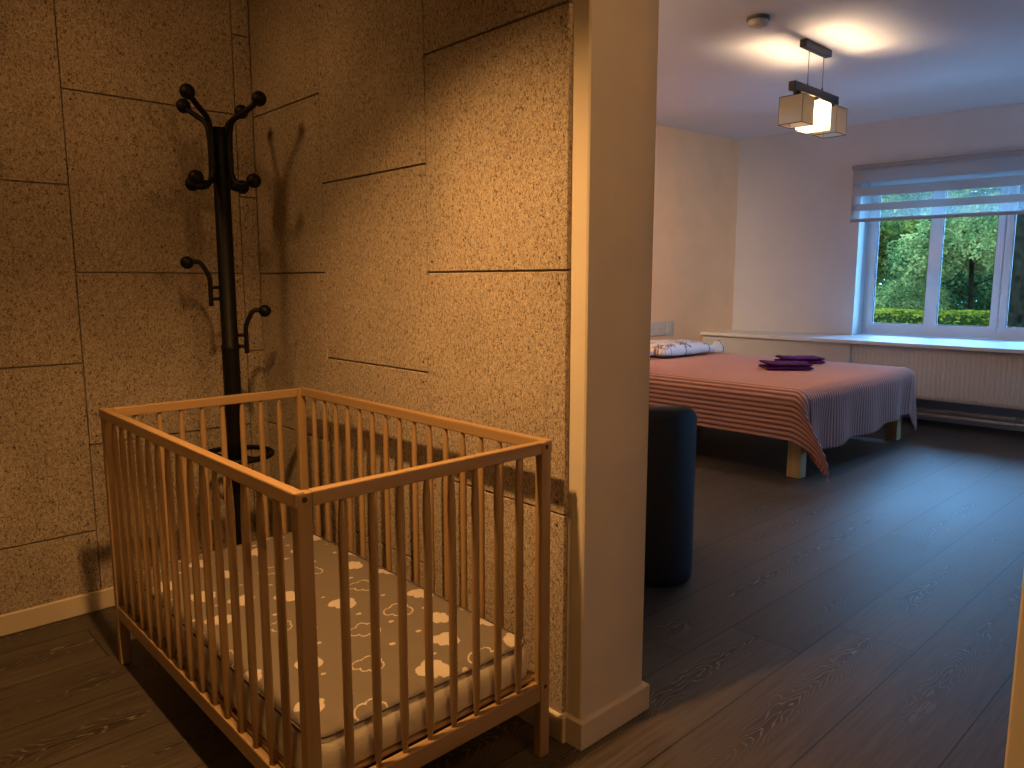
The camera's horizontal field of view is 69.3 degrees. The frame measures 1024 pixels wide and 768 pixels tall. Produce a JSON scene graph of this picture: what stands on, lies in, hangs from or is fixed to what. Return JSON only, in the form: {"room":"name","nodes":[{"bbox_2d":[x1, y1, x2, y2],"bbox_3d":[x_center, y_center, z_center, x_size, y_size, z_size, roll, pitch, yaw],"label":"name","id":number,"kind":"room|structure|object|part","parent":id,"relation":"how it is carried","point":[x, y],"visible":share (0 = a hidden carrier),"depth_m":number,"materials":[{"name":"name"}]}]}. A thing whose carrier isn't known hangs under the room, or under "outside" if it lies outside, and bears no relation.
{"room":"bedroom","nodes":[
{"label":"bedroom","id":0,"kind":"room"},
{"bbox_2d":[0,0,272,587],"bbox_3d":[-2.120,-0.390,2.037,2.910,2.555,0.150,-7,11,-42],"label":"wall","id":1,"kind":"structure","parent":0,"point":[53,0],"depth_m":2.73,"materials":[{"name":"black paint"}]},
{"bbox_2d":[0,587,114,636],"bbox_3d":[-2.065,0.851,2.127,2.881,0.072,0.014,-7,11,-42],"label":"baseboard","id":2,"kind":"structure","parent":1,"relation":"attached to","point":[44,614],"depth_m":2.56,"materials":[{"name":"paint"}]},
{"bbox_2d":[0,0,271,614],"bbox_3d":[-2.068,-0.381,1.971,2.892,2.550,0.017,-7,11,-42],"label":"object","id":3,"kind":"structure","parent":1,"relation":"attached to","point":[146,338],"depth_m":2.57,"materials":[{"name":"beige stone"}]},
{"bbox_2d":[0,417,1023,767],"bbox_3d":[0.966,0.785,3.080,8.620,0.060,6.800,-7,11,-42],"label":"floor","id":4,"kind":"structure","parent":0,"point":[868,616],"depth_m":2.38,"materials":[{"name":"laminate"}]},
{"bbox_2d":[176,83,274,544],"bbox_3d":[-1.001,-0.091,2.637,0.340,1.798,0.340,-7,11,-42],"label":"coat stand","id":5,"kind":"object","parent":4,"relation":"on","point":[223,178],"visible":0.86,"depth_m":2.57,"materials":[{"name":"black metal"}]},
{"bbox_3d":[-1.141,-0.965,2.571,0.049,0.049,0.049,-7,11,-42],"label":"knob","id":6,"kind":"part","parent":5,"relation":"part of","materials":[{"name":"black metal"}]},
{"bbox_3d":[-1.042,-0.938,2.376,0.049,0.049,0.049,-7,11,-42],"label":"knob","id":7,"kind":"part","parent":5,"relation":"part of","materials":[{"name":"black metal"}]},
{"bbox_3d":[-1.119,-0.418,2.549,0.044,0.044,0.044,-7,11,-42],"label":"knob","id":8,"kind":"part","parent":5,"relation":"part of","materials":[{"name":"black metal"}]},
{"bbox_3d":[-1.122,-0.702,2.600,0.049,0.049,0.049,-7,11,-42],"label":"knob","id":9,"kind":"part","parent":5,"relation":"part of","materials":[{"name":"black metal"}]},
{"bbox_3d":[-1.037,-0.678,2.430,0.049,0.049,0.049,-7,11,-42],"label":"knob","id":10,"kind":"part","parent":5,"relation":"part of","materials":[{"name":"black metal"}]},
{"bbox_3d":[-0.973,-0.978,2.661,0.049,0.049,0.049,-7,11,-42],"label":"knob","id":11,"kind":"part","parent":5,"relation":"part of","materials":[{"name":"black metal"}]},
{"bbox_3d":[-0.976,-0.713,2.680,0.049,0.049,0.049,-7,11,-42],"label":"knob","id":12,"kind":"part","parent":5,"relation":"part of","materials":[{"name":"black metal"}]},
{"bbox_3d":[-0.877,-0.690,2.516,0.049,0.049,0.049,-7,11,-42],"label":"knob","id":13,"kind":"part","parent":5,"relation":"part of","materials":[{"name":"black metal"}]},
{"bbox_3d":[-0.843,-0.951,2.469,0.049,0.049,0.049,-7,11,-42],"label":"knob","id":14,"kind":"part","parent":5,"relation":"part of","materials":[{"name":"black metal"}]},
{"bbox_3d":[-0.887,-0.263,2.658,0.044,0.044,0.044,-7,11,-42],"label":"knob","id":15,"kind":"part","parent":5,"relation":"part of","materials":[{"name":"black metal"}]},
{"bbox_2d":[98,387,551,767],"bbox_3d":[-0.562,0.498,2.020,0.658,0.801,1.224,-7,11,-43],"label":"crib","id":16,"kind":"object","parent":4,"relation":"on","point":[261,752],"visible":0.9,"depth_m":1.70,"materials":[{"name":"brown wood"}]},
{"bbox_3d":[-1.198,0.468,2.243,0.031,0.798,0.024,-7,11,-43],"label":"post","id":17,"kind":"part","parent":16,"relation":"part of","materials":[{"name":"brown wood"}]},
{"bbox_3d":[-0.792,0.755,1.838,0.017,0.042,1.174,-7,11,-43],"label":"rail","id":18,"kind":"part","parent":16,"relation":"part of","materials":[{"name":"brown wood"}]},
{"bbox_3d":[-0.794,0.145,1.752,0.022,0.029,1.221,-7,11,-43],"label":"rail","id":19,"kind":"part","parent":16,"relation":"part of","materials":[{"name":"brown wood"}]},
{"bbox_3d":[-0.973,0.057,2.399,0.588,0.029,0.021,-7,11,-43],"label":"rail","id":20,"kind":"part","parent":16,"relation":"part of","materials":[{"name":"brown wood"}]},
{"bbox_3d":[-0.748,0.410,2.663,0.031,0.798,0.024,-7,11,-43],"label":"post","id":21,"kind":"part","parent":16,"relation":"part of","materials":[{"name":"brown wood"}]},
{"bbox_3d":[-0.377,0.588,1.378,0.031,0.798,0.024,-7,11,-43],"label":"post","id":22,"kind":"part","parent":16,"relation":"part of","materials":[{"name":"brown wood"}]},
{"bbox_2d":[129,532,527,767],"bbox_3d":[-0.562,0.640,2.041,0.609,0.099,1.170,-7,11,-43],"label":"mattress","id":23,"kind":"object","parent":16,"relation":"on","point":[326,564],"visible":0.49,"depth_m":1.77,"materials":[{"name":"grey fabric"}]},
{"bbox_3d":[-0.151,0.177,1.535,0.588,0.029,0.021,-7,11,-43],"label":"rail","id":24,"kind":"part","parent":16,"relation":"part of","materials":[{"name":"brown wood"}]},
{"bbox_3d":[-0.331,0.085,2.183,0.022,0.029,1.221,-7,11,-43],"label":"rail","id":25,"kind":"part","parent":16,"relation":"part of","materials":[{"name":"brown wood"}]},
{"bbox_3d":[-0.151,0.783,1.619,0.588,0.045,0.021,-7,11,-43],"label":"rail","id":26,"kind":"part","parent":16,"relation":"part of","materials":[{"name":"brown wood"}]},
{"bbox_3d":[0.074,0.530,1.799,0.031,0.798,0.024,-7,11,-43],"label":"post","id":27,"kind":"part","parent":16,"relation":"part of","materials":[{"name":"brown wood"}]},
{"bbox_2d":[644,406,696,586],"bbox_3d":[0.454,0.393,3.127,0.594,0.699,0.620,1,8,10],"label":"tub chair","id":28,"kind":"object","parent":4,"relation":"on","point":[672,430],"visible":0.47,"depth_m":2.81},
{"bbox_2d":[697,415,901,478],"bbox_3d":[1.607,0.135,5.654,1.710,0.520,2.063,-7,11,-42],"label":"double bed","id":29,"kind":"object","parent":4,"relation":"on","point":[796,456],"visible":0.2,"depth_m":4.45,"materials":[{"name":"brown wood"}]},
{"bbox_2d":[649,352,916,482],"bbox_3d":[1.682,0.112,5.578,1.826,0.508,2.251,-7,11,-42],"label":"bedspread","id":30,"kind":"object","parent":29,"relation":"on","point":[828,404],"visible":0.85,"depth_m":4.77,"materials":[{"name":"fabric"}]},
{"bbox_2d":[650,339,715,356],"bbox_3d":[1.340,-0.313,6.350,0.720,0.125,0.480,-7,10,-39],"label":"pillow","id":31,"kind":"object","parent":30,"relation":"on","point":[665,347],"visible":0.78,"depth_m":6.16,"materials":[{"name":"fabric"}]},
{"bbox_2d":[711,340,724,352],"bbox_3d":[1.829,-0.337,6.571,0.120,0.109,0.069,0,8,1],"label":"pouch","id":32,"kind":"object","parent":30,"relation":"on","point":[719,346],"visible":0.95,"depth_m":6.55,"materials":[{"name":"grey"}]},
{"bbox_2d":[758,360,813,369],"bbox_3d":[1.966,-0.139,5.322,0.330,0.055,0.216,0,8,-1],"label":"folded towel","id":33,"kind":"object","parent":30,"relation":"on","point":[771,365],"visible":1,"depth_m":5.23,"materials":[{"name":"purple fabric"}]},
{"bbox_2d":[774,355,825,363],"bbox_3d":[2.222,-0.193,5.720,0.330,0.052,0.205,0,8,-1],"label":"folded towel","id":34,"kind":"object","parent":30,"relation":"on","point":[810,359],"visible":0.87,"depth_m":5.64,"materials":[{"name":"purple fabric"}]},
{"bbox_3d":[1.717,0.440,4.462,0.078,0.244,0.085,-7,11,-42],"label":"leg","id":35,"kind":"part","parent":29,"relation":"part of","materials":[{"name":"brown wood"}]},
{"bbox_3d":[2.852,0.292,5.533,0.078,0.244,0.085,-7,11,-42],"label":"leg","id":36,"kind":"part","parent":29,"relation":"part of","materials":[{"name":"brown wood"}]},
{"bbox_2d":[255,0,1023,767],"bbox_3d":[0.022,-0.390,2.033,0.282,2.555,6.800,-7,11,-42],"label":"wall","id":37,"kind":"structure","parent":0,"point":[615,42],"depth_m":1.81,"materials":[{"name":"beige paint"}]},
{"bbox_2d":[248,0,572,713],"bbox_3d":[-0.432,-0.432,2.341,0.017,2.550,1.662,-7,11,-42],"label":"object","id":38,"kind":"structure","parent":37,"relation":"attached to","point":[478,93],"depth_m":2.14,"materials":[{"name":"beige stone"}]},
{"bbox_2d":[562,681,649,750],"bbox_3d":[-0.900,0.701,3.208,0.281,0.072,3.459,-7,11,-42],"label":"baseboard","id":39,"kind":"structure","parent":37,"relation":"attached to","point":[580,733],"depth_m":1.92,"materials":[{"name":"paint"}]},
{"bbox_2d":[650,125,739,341],"bbox_3d":[0.300,-0.965,6.182,5.900,2.555,0.200,-6,10,-36],"label":"wall","id":40,"kind":"structure","parent":0,"point":[696,181],"depth_m":7.07,"materials":[{"name":"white paint"}]},
{"bbox_2d":[651,321,664,335],"bbox_3d":[1.354,-0.516,6.896,0.180,0.132,0.015,-6,10,-36],"label":"wall socket","id":41,"kind":"object","parent":40,"relation":"attached to","point":[657,328],"visible":0.89,"depth_m":6.89,"materials":[{"name":"white plastic"}]},
{"bbox_2d":[665,321,672,334],"bbox_3d":[1.486,-0.529,6.992,0.100,0.132,0.014,-6,10,-36],"label":"light switch","id":42,"kind":"object","parent":40,"relation":"attached to","point":[669,324],"visible":1,"depth_m":6.98,"materials":[{"name":"white plastic"}]},
{"bbox_2d":[700,330,1023,353],"bbox_3d":[4.143,-0.268,5.618,1.075,0.030,5.575,-7,11,-42],"label":"windowsill","id":43,"kind":"structure","parent":40,"relation":"attached to","point":[966,344],"depth_m":6.28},
{"bbox_2d":[703,335,855,362],"bbox_3d":[2.633,-0.116,6.996,0.610,0.650,1.542,-7,11,-42],"label":"wall ledge","id":44,"kind":"object","parent":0,"point":[833,352],"visible":0.14,"depth_m":6.72,"materials":[{"name":"white paint"}]},
{"bbox_2d":[851,344,1023,409],"bbox_3d":[3.567,-0.045,5.666,0.089,0.405,1.890,-7,11,-43],"label":"panel radiator","id":45,"kind":"object","parent":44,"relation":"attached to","point":[994,379],"visible":0.88,"depth_m":5.73,"materials":[{"name":"metal"}]},
{"bbox_2d":[856,344,1022,354],"bbox_3d":[3.575,-0.241,5.635,0.074,0.008,1.865,-7,11,-43],"label":"grille","id":46,"kind":"object","parent":45,"relation":"attached to","point":[858,346],"depth_m":5.89,"materials":[{"name":"metal"}]},
{"bbox_3d":[3.595,-0.049,5.692,0.012,0.405,1.882,-7,11,-43],"label":"panel","id":47,"kind":"part","parent":45,"relation":"part of","materials":[{"name":"metal"}]},
{"bbox_2d":[916,407,1023,421],"bbox_3d":[4.414,0.351,4.997,0.031,0.030,4.082,-8,11,-44],"label":"pipe","id":48,"kind":"object","parent":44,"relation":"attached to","point":[917,408],"visible":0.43,"depth_m":5.79,"materials":[{"name":"white metal"}]},
{"bbox_2d":[917,412,1023,426],"bbox_3d":[4.392,0.390,4.982,0.031,0.030,4.082,-8,11,-44],"label":"pipe","id":49,"kind":"object","parent":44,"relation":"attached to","point":[918,413],"visible":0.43,"depth_m":5.77,"materials":[{"name":"white metal"}]},
{"bbox_2d":[656,0,1023,139],"bbox_3d":[1.288,-1.866,3.015,9.500,0.100,6.800,-7,11,-42],"label":"ceiling","id":50,"kind":"structure","parent":0,"point":[718,75],"depth_m":4.69,"materials":[{"name":"paint"}]},
{"bbox_2d":[746,13,769,28],"bbox_3d":[1.304,-1.916,3.925,0.120,0.050,0.120,-7,11,-42],"label":"smoke detector","id":51,"kind":"object","parent":50,"relation":"attached to","point":[756,21],"visible":1,"depth_m":3.89,"materials":[{"name":"grey plastic"}]},
{"bbox_2d":[778,38,846,138],"bbox_3d":[1.810,-1.764,4.420,0.586,0.486,0.146,-7,11,-42],"label":"pendant lamp","id":52,"kind":"object","parent":50,"relation":"hanging from","point":[810,109],"visible":1,"depth_m":4.35,"materials":[{"name":"beige fabric"}]},
{"bbox_3d":[1.649,-1.581,4.294,0.142,0.155,0.142,-7,11,-42],"label":"lamp shade","id":53,"kind":"part","parent":52,"relation":"part of","materials":[{"name":"fabric"}]},
{"bbox_3d":[1.807,-1.602,4.439,0.142,0.155,0.142,-7,11,-42],"label":"lamp shade","id":54,"kind":"part","parent":52,"relation":"part of","materials":[{"name":"fabric"}]},
{"bbox_3d":[1.972,-1.623,4.591,0.142,0.155,0.142,-7,11,-42],"label":"lamp shade","id":55,"kind":"part","parent":52,"relation":"part of","materials":[{"name":"fabric"}]},
{"bbox_2d":[732,103,1023,334],"bbox_3d":[4.763,-0.883,5.595,6.300,2.555,0.420,7,10,41],"label":"wall","id":56,"kind":"structure","parent":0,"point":[800,259],"depth_m":6.92,"materials":[{"name":"white paint"}]},
{"bbox_2d":[850,149,1023,222],"bbox_3d":[3.748,-1.617,6.049,1.855,0.496,0.072,7,10,41],"label":"roller blind","id":57,"kind":"object","parent":56,"relation":"attached to","point":[992,183],"visible":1,"depth_m":6.18,"materials":[{"name":"fabric"}]},
{"bbox_2d":[862,215,1023,340],"bbox_3d":[3.930,-1.108,6.392,1.635,1.420,0.135,7,10,41],"label":"window","id":58,"kind":"structure","parent":56,"relation":"attached to","point":[997,328],"depth_m":6.52,"materials":[{"name":"white plastic"}]},
{"bbox_3d":[3.552,-1.162,6.735,0.543,1.337,0.068,7,10,41],"label":"sash","id":59,"kind":"part","parent":58,"relation":"part of","materials":[{"name":"white plastic"}]},
{"bbox_3d":[3.697,-0.934,6.564,0.048,0.150,0.029,-7,11,-42],"label":"handle","id":60,"kind":"part","parent":58,"relation":"part of","materials":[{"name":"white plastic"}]},
{"bbox_3d":[3.943,-1.115,6.398,0.517,1.337,0.068,7,10,41],"label":"sash","id":61,"kind":"part","parent":58,"relation":"part of","materials":[{"name":"white plastic"}]},
{"bbox_3d":[4.338,-1.068,6.058,0.518,1.337,0.068,7,10,41],"label":"sash","id":62,"kind":"part","parent":58,"relation":"part of","materials":[{"name":"white plastic"}]},
{"bbox_2d":[902,399,1023,431],"bbox_3d":[4.801,0.119,5.301,0.420,0.650,4.157,-8,11,-44],"label":"wall niche","id":63,"kind":"object","parent":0,"point":[923,403],"depth_m":6.08,"materials":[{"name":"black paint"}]},
{"label":"outside","id":64,"kind":"structure","parent":0,"visible":0},
{"bbox_3d":[16.123,-2.695,31.952,52.800,0.100,55.000,-7,11,-42],"label":"lawn","id":65,"kind":"structure","parent":64,"visible":0},
{"bbox_2d":[875,275,953,311],"bbox_3d":[8.614,-1.683,16.517,2.166,1.551,1.775,6,10,37],"label":"round bush","id":66,"kind":"object","parent":65,"relation":"on","point":[893,297],"visible":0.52,"depth_m":15.94,"materials":[{"name":"green plant"}]},
{"bbox_2d":[877,218,951,281],"bbox_3d":[9.171,-3.749,19.194,5.364,5.512,5.595,7,11,42],"label":"leafy tree","id":67,"kind":"object","parent":65,"relation":"on","point":[888,229],"visible":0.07,"depth_m":18.41,"materials":[{"name":"green plant"}]},
{"bbox_2d":[876,220,986,310],"bbox_3d":[10.554,-3.300,18.570,2.685,5.039,2.684,6,10,37],"label":"conifer","id":68,"kind":"object","parent":65,"relation":"on","point":[884,275],"visible":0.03,"depth_m":18.24,"materials":[{"name":"green plant"}]},
{"bbox_2d":[874,307,989,338],"bbox_3d":[7.625,-0.843,13.911,1.078,1.189,12.073,-7,11,-42],"label":"hedge","id":69,"kind":"object","parent":65,"relation":"on","point":[881,315],"visible":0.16,"depth_m":13.43,"materials":[{"name":"green plant"}]},
{"bbox_2d":[875,225,989,305],"bbox_3d":[12.992,-5.608,23.308,8.138,9.412,7.096,7,10,40],"label":"tree","id":70,"kind":"object","parent":65,"relation":"on","point":[885,257],"visible":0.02,"depth_m":23.78,"materials":[{"name":"green plant"}]},
{"bbox_2d":[884,215,997,309],"bbox_3d":[9.180,-2.558,15.017,3.003,4.291,3.428,-6,10,-37],"label":"spreading tree","id":71,"kind":"object","parent":65,"relation":"on","point":[969,240],"visible":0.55,"depth_m":14.72,"materials":[{"name":"green plant"}]},
{"bbox_2d":[904,223,992,310],"bbox_3d":[12.195,-3.121,17.444,4.939,4.749,5.237,7,11,42],"label":"leafy tree","id":72,"kind":"object","parent":65,"relation":"on","point":[984,296],"visible":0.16,"depth_m":16.95,"materials":[{"name":"green plant"}]},
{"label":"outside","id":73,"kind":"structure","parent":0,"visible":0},
{"bbox_3d":[5.490,0.388,9.331,5.850,0.050,30.000,-7,11,-42],"label":"yard","id":74,"kind":"structure","parent":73,"visible":0},
{"bbox_2d":[998,214,1023,340],"bbox_3d":[7.511,-2.307,10.464,2.404,5.060,3.740,-7,11,-42],"label":"tree","id":75,"kind":"object","parent":74,"relation":"on","point":[1016,299],"visible":0.06,"depth_m":9.97,"materials":[{"name":"green plant"}]}
]}

